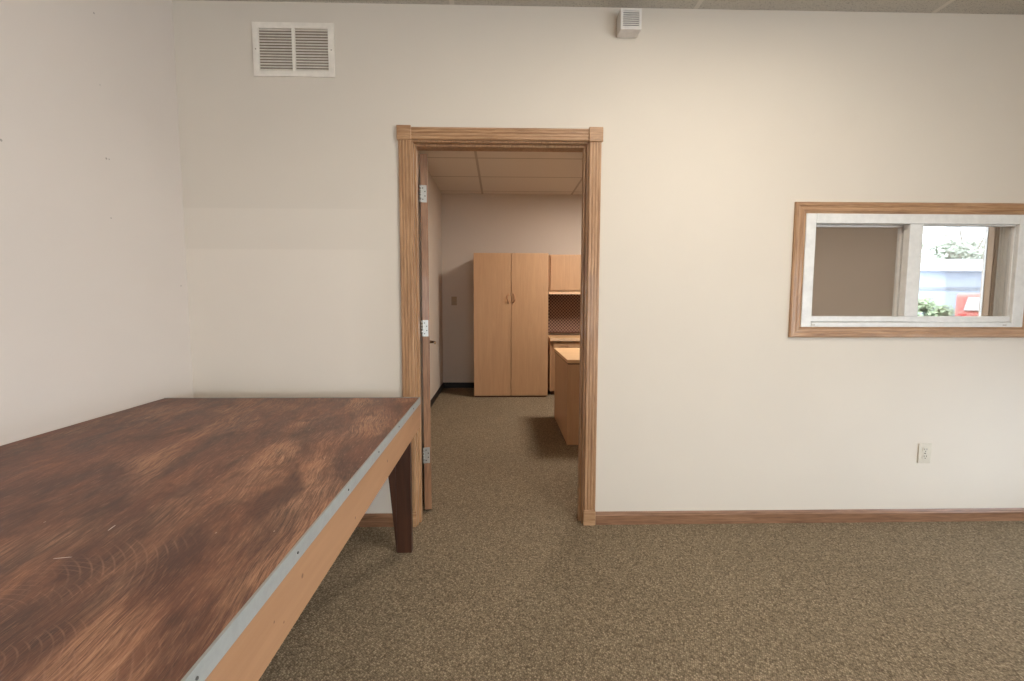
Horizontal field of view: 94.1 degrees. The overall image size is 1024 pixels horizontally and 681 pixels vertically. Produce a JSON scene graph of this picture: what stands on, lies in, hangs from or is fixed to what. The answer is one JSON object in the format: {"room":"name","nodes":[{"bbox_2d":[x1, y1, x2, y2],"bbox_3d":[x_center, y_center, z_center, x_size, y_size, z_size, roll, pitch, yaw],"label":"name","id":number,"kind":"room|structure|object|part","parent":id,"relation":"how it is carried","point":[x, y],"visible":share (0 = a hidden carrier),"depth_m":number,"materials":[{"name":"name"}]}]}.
{"room":"office room","nodes":[
{"label":"office room","id":0,"kind":"room"},
{"bbox_2d":[0,0,193,445],"bbox_3d":[-1.633,-0.049,-0.947,0.100,2.677,6.800,0,5,-1],"label":"wall","id":1,"kind":"structure","parent":0,"point":[94,306],"depth_m":1.84,"materials":[{"name":"beige paint"}]},
{"bbox_2d":[417,151,442,399],"bbox_3d":[-0.961,-0.497,4.570,0.100,2.655,3.965,0,5,-1],"label":"wall","id":2,"kind":"structure","parent":0,"point":[434,195],"depth_m":5.87,"materials":[{"name":"paint"}]},
{"bbox_2d":[430,383,443,406],"bbox_3d":[-0.910,0.789,4.680,0.008,0.075,3.947,0,5,-1],"label":"baseboard","id":3,"kind":"structure","parent":2,"relation":"attached to","point":[440,389],"depth_m":5.90,"materials":[{"name":"plastic"}]},
{"bbox_2d":[417,150,581,194],"bbox_3d":[3.290,-1.869,4.559,8.600,0.100,3.965,0,5,-1],"label":"ceiling","id":4,"kind":"structure","parent":0,"point":[453,172],"depth_m":5.37,"materials":[{"name":"tile"}]},
{"bbox_2d":[172,0,1023,512],"bbox_3d":[2.934,-0.387,2.616,9.406,2.777,0.135,0,5,-1],"label":"wall","id":5,"kind":"structure","parent":0,"point":[715,123],"depth_m":2.46,"materials":[{"name":"beige paint"}]},
{"bbox_2d":[252,22,334,77],"bbox_3d":[-1.079,-1.438,2.357,0.398,0.255,0.011,0,5,-1],"label":"air vent","id":6,"kind":"object","parent":5,"relation":"in","point":[280,49],"visible":1,"depth_m":2.36,"materials":[{"name":"metal"}]},
{"bbox_2d":[357,513,393,526],"bbox_3d":[-1.126,0.968,2.556,1.085,0.070,0.013,0,5,-1],"label":"baseboard","id":7,"kind":"structure","parent":5,"relation":"attached to","point":[369,519],"depth_m":2.56,"materials":[{"name":"brown wood"}]},
{"bbox_2d":[396,125,602,526],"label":"door frame","id":8,"kind":"structure","parent":5,"relation":"in","point":[413,187],"depth_m":2.49,"materials":[{"name":"brown wood"}]},
{"bbox_3d":[-0.544,-0.046,2.484,0.063,1.938,0.017,0,5,-1],"label":"casing","id":9,"kind":"part","parent":8,"relation":"part of","materials":[{"name":"brown wood"}]},
{"bbox_3d":[-0.059,-1.045,2.412,0.898,0.062,0.017,0,5,-1],"label":"head casing","id":10,"kind":"part","parent":8,"relation":"part of","materials":[{"name":"brown wood"}]},
{"bbox_3d":[0.423,-0.046,2.507,0.063,1.938,0.017,0,5,-1],"label":"casing","id":11,"kind":"part","parent":8,"relation":"part of","materials":[{"name":"brown wood"}]},
{"bbox_2d":[617,8,641,37],"bbox_3d":[0.578,-1.565,2.351,0.103,0.097,0.082,0,5,-1],"label":"door chime","id":12,"kind":"object","parent":5,"relation":"attached to","point":[629,20],"visible":1,"depth_m":2.31,"materials":[{"name":"white plastic"}]},
{"bbox_3d":[0.579,-1.562,2.316,0.103,0.097,0.010,0,5,-1],"label":"frame","id":13,"kind":"part","parent":12,"relation":"part of","materials":[{"name":"white plastic"}]},
{"bbox_2d":[595,508,1023,524],"bbox_3d":[1.895,0.968,2.630,2.883,0.070,0.013,0,5,-1],"label":"baseboard","id":14,"kind":"structure","parent":5,"relation":"attached to","point":[937,514],"depth_m":2.62,"materials":[{"name":"brown wood"}]},
{"bbox_2d":[788,202,1023,337],"bbox_3d":[2.135,-0.372,2.565,1.324,0.707,0.101,0,5,-1],"label":"window","id":15,"kind":"structure","parent":5,"relation":"in","point":[1007,320],"depth_m":2.53,"materials":[{"name":"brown wood"}]},
{"bbox_3d":[1.504,-0.369,2.507,0.058,0.707,0.016,0,5,-1],"label":"casing","id":16,"kind":"part","parent":15,"relation":"part of","materials":[{"name":"brown wood"}]},
{"bbox_3d":[1.875,-0.361,2.585,0.578,0.515,0.028,0,5,-1],"label":"sash","id":17,"kind":"part","parent":15,"relation":"part of","materials":[{"name":"white plastic"}]},
{"bbox_3d":[2.136,-0.045,2.550,1.324,0.058,0.016,0,5,-1],"label":"casing","id":18,"kind":"part","parent":15,"relation":"part of","materials":[{"name":"brown wood"}]},
{"bbox_3d":[2.131,-0.117,2.566,1.089,0.028,0.040,0,5,-1],"label":"rail","id":19,"kind":"part","parent":15,"relation":"part of","materials":[{"name":"white plastic"}]},
{"bbox_3d":[2.137,-0.692,2.496,1.324,0.058,0.016,0,5,-1],"label":"casing","id":20,"kind":"part","parent":15,"relation":"part of","materials":[{"name":"brown wood"}]},
{"bbox_3d":[2.383,-0.373,2.546,0.586,0.485,0.040,0,5,-1],"label":"sash","id":21,"kind":"part","parent":15,"relation":"part of","materials":[{"name":"white plastic"}]},
{"bbox_2d":[917,443,931,462],"bbox_3d":[2.263,0.618,2.611,0.072,0.112,0.009,0,5,-1],"label":"wall outlet","id":22,"kind":"object","parent":5,"relation":"attached to","point":[924,449],"visible":1,"depth_m":2.61,"materials":[{"name":"beige plastic"}]},
{"bbox_2d":[201,0,1023,14],"bbox_3d":[0.922,-1.432,-1.001,5.206,0.100,6.800,0,5,-1],"label":"ceiling","id":23,"kind":"structure","parent":0,"point":[902,6],"depth_m":2.35,"materials":[{"name":"tile"}]},
{"bbox_2d":[259,388,1023,680],"bbox_3d":[2.966,1.165,1.324,9.406,0.100,10.900,0,5,-1],"label":"floor","id":24,"kind":"structure","parent":0,"point":[502,579],"depth_m":1.99,"materials":[{"name":"carpet"}]},
{"bbox_2d":[0,397,419,680],"bbox_3d":[-1.023,0.748,1.111,1.218,0.748,2.438,0,5,-1],"label":"work table","id":25,"kind":"object","parent":24,"relation":"on","point":[166,539],"visible":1,"depth_m":1.01,"materials":[{"name":"wood"}]},
{"bbox_3d":[-0.546,0.664,2.288,0.125,0.723,0.038,0,5,-1],"label":"leg","id":26,"kind":"part","parent":25,"relation":"part of","materials":[{"name":"brown wood"}]},
{"bbox_2d":[474,253,548,396],"bbox_3d":[-0.019,-0.206,6.249,0.928,1.800,0.690,0,5,-1],"label":"wardrobe","id":27,"kind":"object","parent":24,"relation":"on","point":[511,289],"visible":1,"depth_m":5.93,"materials":[{"name":"brown wood"}]},
{"bbox_3d":[-0.244,-0.190,5.941,0.460,1.779,0.020,0,5,-1],"label":"door","id":28,"kind":"part","parent":27,"relation":"part of","materials":[{"name":"brown wood"}]},
{"bbox_3d":[0.221,-0.190,5.952,0.460,1.779,0.020,0,5,-1],"label":"door","id":29,"kind":"part","parent":27,"relation":"part of","materials":[{"name":"brown wood"}]},
{"bbox_2d":[548,335,579,394],"bbox_3d":[1.311,0.317,6.377,1.668,0.741,0.551,0,5,-1],"label":"credenza","id":30,"kind":"object","parent":24,"relation":"on","point":[554,341],"visible":0.16,"depth_m":6.12,"materials":[{"name":"brown wood"}]},
{"bbox_3d":[0.721,0.417,6.136,0.385,0.440,0.018,0,5,-1],"label":"drawer","id":31,"kind":"part","parent":30,"relation":"part of","materials":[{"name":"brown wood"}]},
{"bbox_2d":[548,335,579,339],"bbox_3d":[1.312,-0.034,6.351,1.668,0.035,0.537,0,5,-1],"label":"countertop","id":32,"kind":"structure","parent":30,"relation":"on","point":[549,336],"depth_m":6.36,"materials":[{"name":"brown wood"}]},
{"bbox_3d":[0.721,0.103,6.110,0.385,0.170,0.018,0,5,-1],"label":"drawer","id":33,"kind":"part","parent":30,"relation":"part of","materials":[{"name":"brown wood"}]},
{"bbox_2d":[554,348,579,444],"bbox_3d":[1.193,0.479,4.486,1.497,0.724,1.000,0,5,-1],"label":"office desk","id":34,"kind":"object","parent":24,"relation":"on","point":[567,360],"visible":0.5,"depth_m":4.06,"materials":[{"name":"brown wood"}]},
{"bbox_3d":[0.468,0.498,4.485,0.028,0.684,0.950,0,5,-1],"label":"panel","id":35,"kind":"part","parent":34,"relation":"part of","materials":[{"name":"brown wood"}]},
{"bbox_3d":[1.204,0.539,4.015,1.485,0.684,0.028,0,5,-1],"label":"modesty panel","id":36,"kind":"part","parent":34,"relation":"part of","materials":[{"name":"brown wood"}]},
{"bbox_2d":[441,194,996,381],"bbox_3d":[3.237,-0.668,6.723,8.600,2.855,0.150,0,5,-1],"label":"wall","id":37,"kind":"structure","parent":0,"point":[854,268],"depth_m":6.56,"materials":[{"name":"paint"}]},
{"bbox_2d":[451,297,456,304],"bbox_3d":[-0.797,-0.544,6.552,0.075,0.120,0.016,0,5,-1],"label":"light switch","id":38,"kind":"object","parent":37,"relation":"attached to","point":[453,299],"visible":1,"depth_m":6.55,"materials":[{"name":"beige plastic"}]},
{"bbox_2d":[443,382,473,387],"bbox_3d":[-0.742,0.624,6.655,0.440,0.075,0.008,0,5,-1],"label":"baseboard","id":39,"kind":"structure","parent":37,"relation":"attached to","point":[446,384],"depth_m":6.65,"materials":[{"name":"plastic"}]},
{"bbox_2d":[548,254,580,293],"bbox_3d":[1.311,-0.873,6.381,1.668,0.512,0.396,0,5,-1],"label":"upper cabinet","id":40,"kind":"object","parent":37,"relation":"attached to","point":[564,270],"visible":0.26,"depth_m":6.17,"materials":[{"name":"brown wood"}]},
{"bbox_2d":[548,292,580,332],"bbox_3d":[1.306,-0.384,6.607,1.662,0.564,0.028,0,5,-1],"label":"tackboard","id":41,"kind":"object","parent":37,"relation":"attached to","point":[563,309],"visible":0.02,"depth_m":6.58,"materials":[{"name":"fabric"}]},
{"bbox_3d":[1.305,-0.113,6.629,1.662,0.021,0.028,0,5,-1],"label":"rail","id":42,"kind":"part","parent":41,"relation":"part of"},
{"bbox_2d":[979,227,999,315],"bbox_3d":[6.143,-0.987,6.740,1.420,1.630,0.133,0,5,-1],"label":"window","id":43,"kind":"structure","parent":37,"relation":"in","point":[992,233],"depth_m":6.74,"materials":[{"name":"brown wood"}]},
{"bbox_3d":[6.132,-0.993,6.791,1.236,1.462,0.030,0,5,-1],"label":"frame","id":44,"kind":"part","parent":43,"relation":"part of","materials":[{"name":"white plastic"}]},
{"bbox_3d":[6.812,-0.982,6.699,0.084,1.630,0.018,0,5,-1],"label":"casing","id":45,"kind":"part","parent":43,"relation":"part of","materials":[{"name":"brown wood"}]},
{"label":"outside","id":46,"kind":"structure","parent":0,"visible":0},
{"bbox_3d":[23.818,-2.640,48.921,130.000,0.150,83.240,0,5,-1],"label":"ground","id":47,"kind":"structure","parent":46,"visible":0},
{"bbox_2d":[917,295,954,315],"bbox_3d":[17.880,-1.193,21.006,2.319,1.626,2.143,0,5,-1],"label":"bush","id":48,"kind":"object","parent":47,"relation":"on","point":[924,307],"visible":0.41,"depth_m":20.37,"materials":[{"name":"green plant"}]},
{"bbox_2d":[919,259,982,315],"bbox_3d":[28.492,-3.311,31.533,30.300,4.100,9.000,0,5,-1],"label":"garage","id":49,"kind":"structure","parent":47,"relation":"on","point":[942,280],"depth_m":27.45,"materials":[{"name":"grey"}]},
{"bbox_2d":[922,229,984,258],"bbox_3d":[44.383,-6.797,47.474,10.020,8.526,11.897,0,5,-1],"label":"tree","id":50,"kind":"object","parent":47,"relation":"on","point":[949,248],"visible":0.49,"depth_m":46.18,"materials":[{"name":"green plant"}]},
{"bbox_2d":[955,293,979,315],"bbox_3d":[15.396,-0.714,15.243,1.770,1.580,4.380,5,7,43],"label":"car","id":51,"kind":"object","parent":47,"relation":"on","point":[967,304],"visible":0.16,"depth_m":14.22,"materials":[{"name":"red paint"}]}
]}

